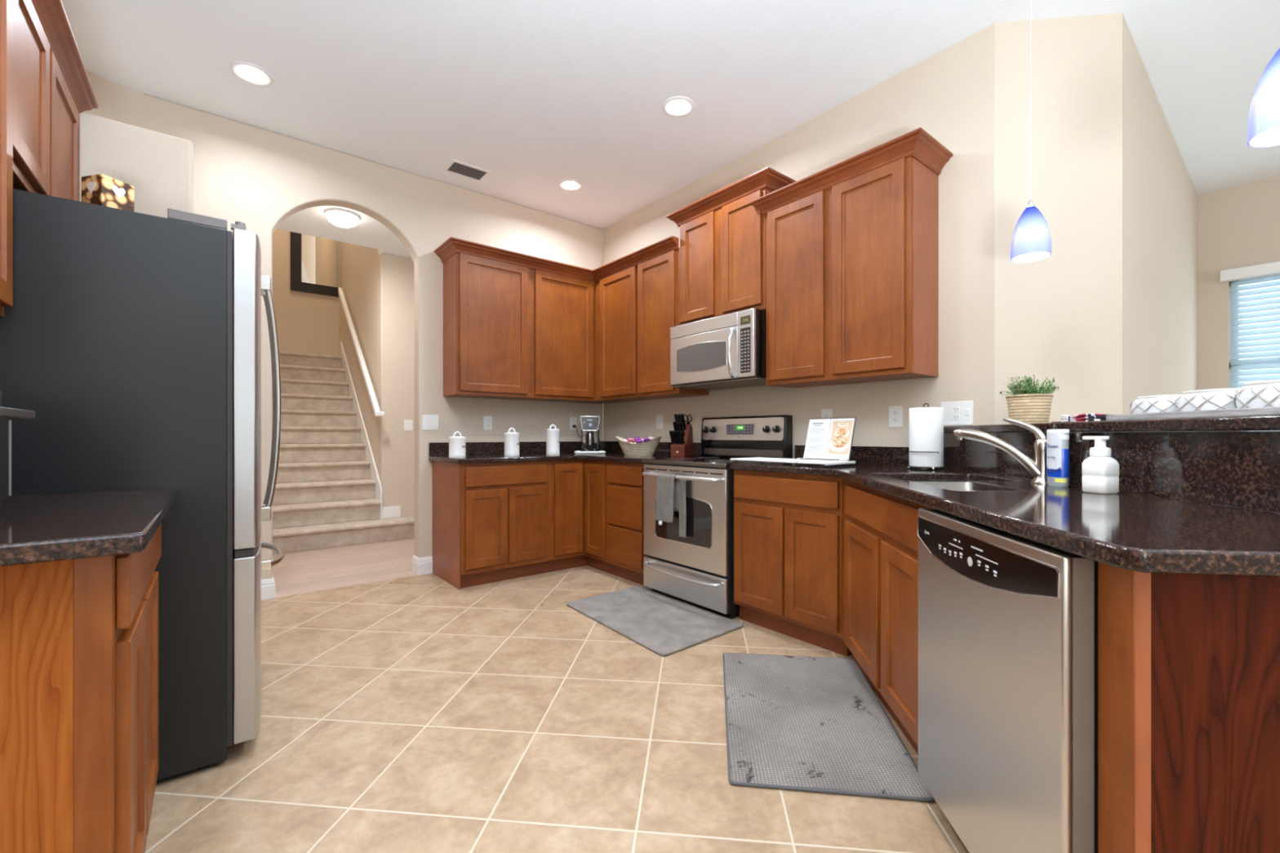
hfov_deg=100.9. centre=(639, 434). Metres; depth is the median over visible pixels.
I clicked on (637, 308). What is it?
upper cabinet
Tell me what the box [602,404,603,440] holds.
wall
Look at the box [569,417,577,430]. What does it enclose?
wall outlet
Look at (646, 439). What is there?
snacks
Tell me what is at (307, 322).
wall
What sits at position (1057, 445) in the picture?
dish soap bottle
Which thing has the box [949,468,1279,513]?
wall
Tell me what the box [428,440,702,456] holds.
backsplash
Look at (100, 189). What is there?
tissue box
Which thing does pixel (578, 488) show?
base cabinet
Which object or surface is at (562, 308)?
upper cabinet
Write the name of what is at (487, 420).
wall outlet
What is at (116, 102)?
wall
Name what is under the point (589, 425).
coffee maker
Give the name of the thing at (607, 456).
countertop
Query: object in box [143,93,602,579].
wall
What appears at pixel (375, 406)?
handrail
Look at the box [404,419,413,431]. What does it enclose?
light switch
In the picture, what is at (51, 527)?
countertop
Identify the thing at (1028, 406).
potted plant
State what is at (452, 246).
crown molding
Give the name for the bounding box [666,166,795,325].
upper cabinet
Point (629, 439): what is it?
snacks
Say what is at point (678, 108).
recessed light
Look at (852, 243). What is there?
upper cabinet
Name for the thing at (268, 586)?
baseboard
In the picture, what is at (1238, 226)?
wall
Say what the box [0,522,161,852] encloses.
base cabinet
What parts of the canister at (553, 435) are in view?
lid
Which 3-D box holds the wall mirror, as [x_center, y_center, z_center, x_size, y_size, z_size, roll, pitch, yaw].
[-4.452,-2.604,7.240,0.560,1.335,0.030,0,0,-39]
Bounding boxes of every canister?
[448,431,466,457]
[503,427,519,456]
[546,424,559,455]
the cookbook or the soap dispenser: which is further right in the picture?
the soap dispenser
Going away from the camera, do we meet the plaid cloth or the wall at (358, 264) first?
the plaid cloth
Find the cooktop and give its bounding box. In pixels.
[642,456,759,468]
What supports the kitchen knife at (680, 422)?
in the knife block
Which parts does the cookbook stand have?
wire frame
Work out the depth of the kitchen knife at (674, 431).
3.90 m
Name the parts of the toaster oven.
door, handle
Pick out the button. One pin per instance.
(977, 557)
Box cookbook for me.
[803,417,856,461]
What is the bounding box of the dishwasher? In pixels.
[917,507,1097,852]
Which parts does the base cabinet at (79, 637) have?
panel, door, drawer, door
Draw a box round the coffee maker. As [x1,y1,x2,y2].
[580,416,599,451]
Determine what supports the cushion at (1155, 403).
on the wooden tray at (1260, 411)
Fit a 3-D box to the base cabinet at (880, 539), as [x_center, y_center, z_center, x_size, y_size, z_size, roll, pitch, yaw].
[1.153,0.639,2.017,0.520,0.878,0.995,0,0,6]
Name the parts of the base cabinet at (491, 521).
panel, door, drawer, door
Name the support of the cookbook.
on the cookbook stand
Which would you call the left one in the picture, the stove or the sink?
the stove
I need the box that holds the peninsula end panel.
[1097,561,1279,852]
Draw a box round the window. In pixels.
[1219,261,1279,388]
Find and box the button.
[938,538,998,577]
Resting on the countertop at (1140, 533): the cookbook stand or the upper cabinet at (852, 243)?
the cookbook stand
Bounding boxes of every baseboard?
[261,576,275,599]
[382,506,400,518]
[412,555,432,575]
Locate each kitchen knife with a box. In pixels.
[669,430,673,444]
[671,430,675,444]
[672,421,677,431]
[673,430,678,444]
[674,413,678,422]
[675,421,680,431]
[675,430,679,444]
[677,413,681,422]
[677,430,682,444]
[679,421,684,437]
[680,413,686,430]
[680,430,684,444]
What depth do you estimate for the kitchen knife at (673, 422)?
3.94 m
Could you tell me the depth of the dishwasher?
1.10 m
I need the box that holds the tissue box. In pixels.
[81,173,133,211]
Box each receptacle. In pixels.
[823,413,829,417]
[892,410,898,415]
[892,417,898,422]
[952,406,959,412]
[952,414,959,420]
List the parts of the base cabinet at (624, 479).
drawer, drawer, drawer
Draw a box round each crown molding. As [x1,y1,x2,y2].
[31,0,98,114]
[434,235,679,283]
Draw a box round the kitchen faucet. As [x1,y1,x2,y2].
[954,417,1047,484]
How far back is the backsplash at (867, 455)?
3.01 m
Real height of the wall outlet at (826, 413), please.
0.118 m
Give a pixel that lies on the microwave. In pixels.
(727, 351)
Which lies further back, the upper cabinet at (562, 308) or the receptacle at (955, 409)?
the upper cabinet at (562, 308)
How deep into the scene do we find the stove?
3.35 m
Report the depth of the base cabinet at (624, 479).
3.86 m
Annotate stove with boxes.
[641,414,792,618]
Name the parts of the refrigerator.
gap trim, freezer drawer, door, handle mount, handle mount, handle mount, handle mount, handle, handle, handle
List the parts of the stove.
handle, handle, trim, storage drawer, oven door, knob, knob, control panel, knob, knob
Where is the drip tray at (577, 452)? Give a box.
[573,450,605,454]
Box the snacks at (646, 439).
[643,437,649,442]
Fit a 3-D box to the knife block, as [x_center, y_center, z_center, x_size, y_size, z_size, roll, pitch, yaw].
[0.318,0.037,3.997,0.110,0.253,0.186,0,0,27]
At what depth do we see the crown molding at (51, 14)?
1.87 m
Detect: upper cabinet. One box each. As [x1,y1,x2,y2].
[0,0,13,316]
[13,0,79,201]
[443,253,530,399]
[515,269,619,404]
[595,247,708,402]
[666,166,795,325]
[748,127,953,388]
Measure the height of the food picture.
0.185 m
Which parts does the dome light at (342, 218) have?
plate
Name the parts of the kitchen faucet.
spout, lever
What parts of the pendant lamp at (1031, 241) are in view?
lamp shade, cord, bulb, glass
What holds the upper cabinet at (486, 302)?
attached to the wall at (255, 177)
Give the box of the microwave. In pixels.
[670,308,765,390]
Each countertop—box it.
[0,488,176,566]
[428,452,696,463]
[729,462,1279,576]
[943,414,1279,433]
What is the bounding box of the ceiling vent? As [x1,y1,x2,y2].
[442,159,491,182]
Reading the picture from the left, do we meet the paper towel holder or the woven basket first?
the woven basket
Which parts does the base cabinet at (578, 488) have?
door, door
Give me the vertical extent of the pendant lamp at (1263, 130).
1.320 m
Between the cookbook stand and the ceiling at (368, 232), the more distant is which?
the ceiling at (368, 232)
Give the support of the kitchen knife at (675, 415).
in the knife block
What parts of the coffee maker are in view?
frame, handle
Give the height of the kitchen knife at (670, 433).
0.109 m
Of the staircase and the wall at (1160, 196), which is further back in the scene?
the staircase
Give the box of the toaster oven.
[0,390,35,506]
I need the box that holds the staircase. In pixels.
[272,341,413,554]
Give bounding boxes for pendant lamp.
[1009,0,1051,262]
[1246,48,1279,147]
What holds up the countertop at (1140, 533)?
on the base cabinet at (880, 539)
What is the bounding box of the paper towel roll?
[909,407,943,466]
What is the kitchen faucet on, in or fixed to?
on the countertop at (1140, 533)
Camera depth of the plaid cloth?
1.78 m
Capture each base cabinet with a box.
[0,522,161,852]
[431,460,549,590]
[546,459,613,574]
[607,461,645,585]
[733,469,852,656]
[841,478,935,755]
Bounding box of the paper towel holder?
[906,403,945,470]
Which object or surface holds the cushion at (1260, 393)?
on the wooden tray at (1260, 411)
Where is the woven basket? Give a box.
[616,435,662,455]
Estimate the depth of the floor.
1.85 m
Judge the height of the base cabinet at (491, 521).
0.878 m
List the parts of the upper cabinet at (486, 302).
panel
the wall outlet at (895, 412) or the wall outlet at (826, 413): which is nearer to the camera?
the wall outlet at (895, 412)
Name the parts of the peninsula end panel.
filler post, panel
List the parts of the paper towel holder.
arm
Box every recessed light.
[229,61,273,86]
[558,178,582,191]
[662,96,694,116]
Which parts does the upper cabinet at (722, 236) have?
door, crown moulding, door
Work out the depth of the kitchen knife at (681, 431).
3.88 m
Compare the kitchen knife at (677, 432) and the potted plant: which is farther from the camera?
the kitchen knife at (677, 432)
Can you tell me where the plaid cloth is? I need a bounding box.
[1051,413,1106,422]
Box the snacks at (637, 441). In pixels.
[635,440,643,443]
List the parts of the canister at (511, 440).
lid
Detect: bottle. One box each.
[1044,429,1069,487]
[1081,456,1119,493]
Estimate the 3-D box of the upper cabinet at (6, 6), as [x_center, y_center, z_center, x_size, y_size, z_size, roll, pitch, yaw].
[-1.570,-0.822,1.028,0.315,1.010,0.800,0,0,-39]
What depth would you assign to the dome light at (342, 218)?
4.55 m
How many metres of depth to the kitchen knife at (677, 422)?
3.93 m
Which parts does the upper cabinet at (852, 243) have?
door, crown moulding, door, panel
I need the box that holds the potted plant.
[999,374,1058,424]
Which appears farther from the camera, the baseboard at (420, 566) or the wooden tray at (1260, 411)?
the baseboard at (420, 566)
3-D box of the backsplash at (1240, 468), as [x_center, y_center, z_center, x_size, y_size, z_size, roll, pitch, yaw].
[1.413,0.078,1.675,0.020,0.172,2.285,0,0,6]
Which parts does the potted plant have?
pot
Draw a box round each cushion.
[1129,394,1182,413]
[1174,388,1239,411]
[1233,379,1279,408]
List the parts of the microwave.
door, handle, control panel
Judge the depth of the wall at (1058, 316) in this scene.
2.54 m
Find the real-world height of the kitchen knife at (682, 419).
0.120 m
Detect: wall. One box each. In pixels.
[79,111,193,217]
[83,70,143,128]
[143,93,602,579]
[272,228,339,355]
[339,241,378,475]
[378,253,413,516]
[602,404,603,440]
[603,22,994,458]
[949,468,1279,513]
[994,13,1122,424]
[1122,13,1197,414]
[1197,174,1279,390]
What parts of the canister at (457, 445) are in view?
lid, handle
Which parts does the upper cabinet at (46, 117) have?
door, door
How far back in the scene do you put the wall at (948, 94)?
2.91 m
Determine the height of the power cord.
0.145 m
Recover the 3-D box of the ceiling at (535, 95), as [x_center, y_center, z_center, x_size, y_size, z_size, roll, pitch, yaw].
[2.357,-2.067,1.591,7.450,0.120,9.230,0,0,-39]
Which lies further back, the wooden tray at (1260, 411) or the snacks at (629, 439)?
the snacks at (629, 439)
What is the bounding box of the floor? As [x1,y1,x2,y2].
[144,537,968,852]
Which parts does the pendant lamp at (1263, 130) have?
glass, bulb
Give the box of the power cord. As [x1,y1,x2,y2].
[572,424,581,437]
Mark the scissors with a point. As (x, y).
(687, 421)
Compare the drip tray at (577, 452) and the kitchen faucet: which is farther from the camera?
the drip tray at (577, 452)
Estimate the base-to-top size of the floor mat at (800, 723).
0.012 m
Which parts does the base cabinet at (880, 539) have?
door, drawer, door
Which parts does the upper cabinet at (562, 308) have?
door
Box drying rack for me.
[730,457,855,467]
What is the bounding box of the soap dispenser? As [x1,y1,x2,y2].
[1081,435,1119,493]
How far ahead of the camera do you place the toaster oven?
1.09 m
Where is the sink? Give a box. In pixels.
[909,480,976,491]
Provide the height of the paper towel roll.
0.280 m
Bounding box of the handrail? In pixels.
[337,287,384,417]
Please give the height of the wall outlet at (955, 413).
0.122 m
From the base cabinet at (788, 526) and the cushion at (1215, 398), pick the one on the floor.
the base cabinet at (788, 526)
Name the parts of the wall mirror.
glass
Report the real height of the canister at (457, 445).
0.190 m
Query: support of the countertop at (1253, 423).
on the wall at (949, 468)
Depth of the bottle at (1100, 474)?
1.47 m
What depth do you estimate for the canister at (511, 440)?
4.03 m
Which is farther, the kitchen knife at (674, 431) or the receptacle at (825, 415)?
the kitchen knife at (674, 431)
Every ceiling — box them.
[61,0,1279,235]
[276,205,603,265]
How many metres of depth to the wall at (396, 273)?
5.67 m
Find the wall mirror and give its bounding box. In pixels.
[290,231,337,297]
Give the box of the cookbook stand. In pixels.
[796,454,855,465]
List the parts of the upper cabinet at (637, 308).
door, door, panel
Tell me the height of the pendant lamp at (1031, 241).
1.290 m
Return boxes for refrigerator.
[0,188,284,783]
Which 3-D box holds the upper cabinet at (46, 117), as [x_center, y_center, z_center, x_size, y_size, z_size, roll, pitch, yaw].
[-2.134,-1.044,1.719,0.305,0.565,0.973,0,0,-39]
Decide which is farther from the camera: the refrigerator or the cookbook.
the cookbook
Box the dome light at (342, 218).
[324,208,359,227]
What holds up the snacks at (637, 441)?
in the woven basket
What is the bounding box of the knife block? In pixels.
[671,422,693,457]
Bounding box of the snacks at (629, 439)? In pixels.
[627,437,635,441]
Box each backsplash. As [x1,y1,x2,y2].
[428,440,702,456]
[795,444,909,465]
[943,431,1279,513]
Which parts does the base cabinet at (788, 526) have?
door, drawer, door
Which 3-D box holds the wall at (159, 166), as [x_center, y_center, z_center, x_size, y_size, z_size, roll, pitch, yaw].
[-2.341,-0.135,2.256,0.665,2.425,0.120,0,0,-39]
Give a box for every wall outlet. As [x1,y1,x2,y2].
[483,416,492,430]
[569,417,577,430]
[656,414,662,429]
[821,408,832,417]
[888,405,902,426]
[940,400,973,425]
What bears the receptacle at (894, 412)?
attached to the wall outlet at (895, 412)
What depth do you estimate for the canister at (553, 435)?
4.28 m
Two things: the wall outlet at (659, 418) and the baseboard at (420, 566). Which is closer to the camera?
the baseboard at (420, 566)
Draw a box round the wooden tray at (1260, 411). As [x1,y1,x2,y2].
[1106,406,1279,421]
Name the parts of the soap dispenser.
pump stem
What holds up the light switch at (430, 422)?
attached to the wall at (255, 177)
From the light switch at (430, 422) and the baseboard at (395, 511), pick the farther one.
the baseboard at (395, 511)
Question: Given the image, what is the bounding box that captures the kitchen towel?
[655,473,686,537]
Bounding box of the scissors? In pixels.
[684,413,692,424]
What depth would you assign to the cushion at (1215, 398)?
1.44 m
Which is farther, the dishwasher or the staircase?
the staircase
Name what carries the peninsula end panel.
on the floor
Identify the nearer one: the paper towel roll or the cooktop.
the paper towel roll
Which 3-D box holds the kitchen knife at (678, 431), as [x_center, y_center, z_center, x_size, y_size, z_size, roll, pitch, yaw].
[0.297,0.021,3.898,0.014,0.109,0.064,0,0,27]
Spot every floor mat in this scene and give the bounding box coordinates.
[566,586,743,656]
[722,652,934,801]
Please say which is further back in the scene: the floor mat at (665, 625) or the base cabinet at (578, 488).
the base cabinet at (578, 488)
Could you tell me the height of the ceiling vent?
0.008 m
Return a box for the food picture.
[827,420,853,454]
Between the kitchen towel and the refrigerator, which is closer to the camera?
the refrigerator
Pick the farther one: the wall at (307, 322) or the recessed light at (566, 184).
the wall at (307, 322)
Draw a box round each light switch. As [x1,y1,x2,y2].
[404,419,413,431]
[422,414,438,430]
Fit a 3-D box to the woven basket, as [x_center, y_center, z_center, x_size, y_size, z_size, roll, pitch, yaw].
[-0.009,0.087,4.250,0.378,0.153,0.261,0,0,17]
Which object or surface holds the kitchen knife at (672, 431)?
in the knife block
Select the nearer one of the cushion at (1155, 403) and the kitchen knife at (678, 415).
the cushion at (1155, 403)
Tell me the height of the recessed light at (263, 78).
0.025 m

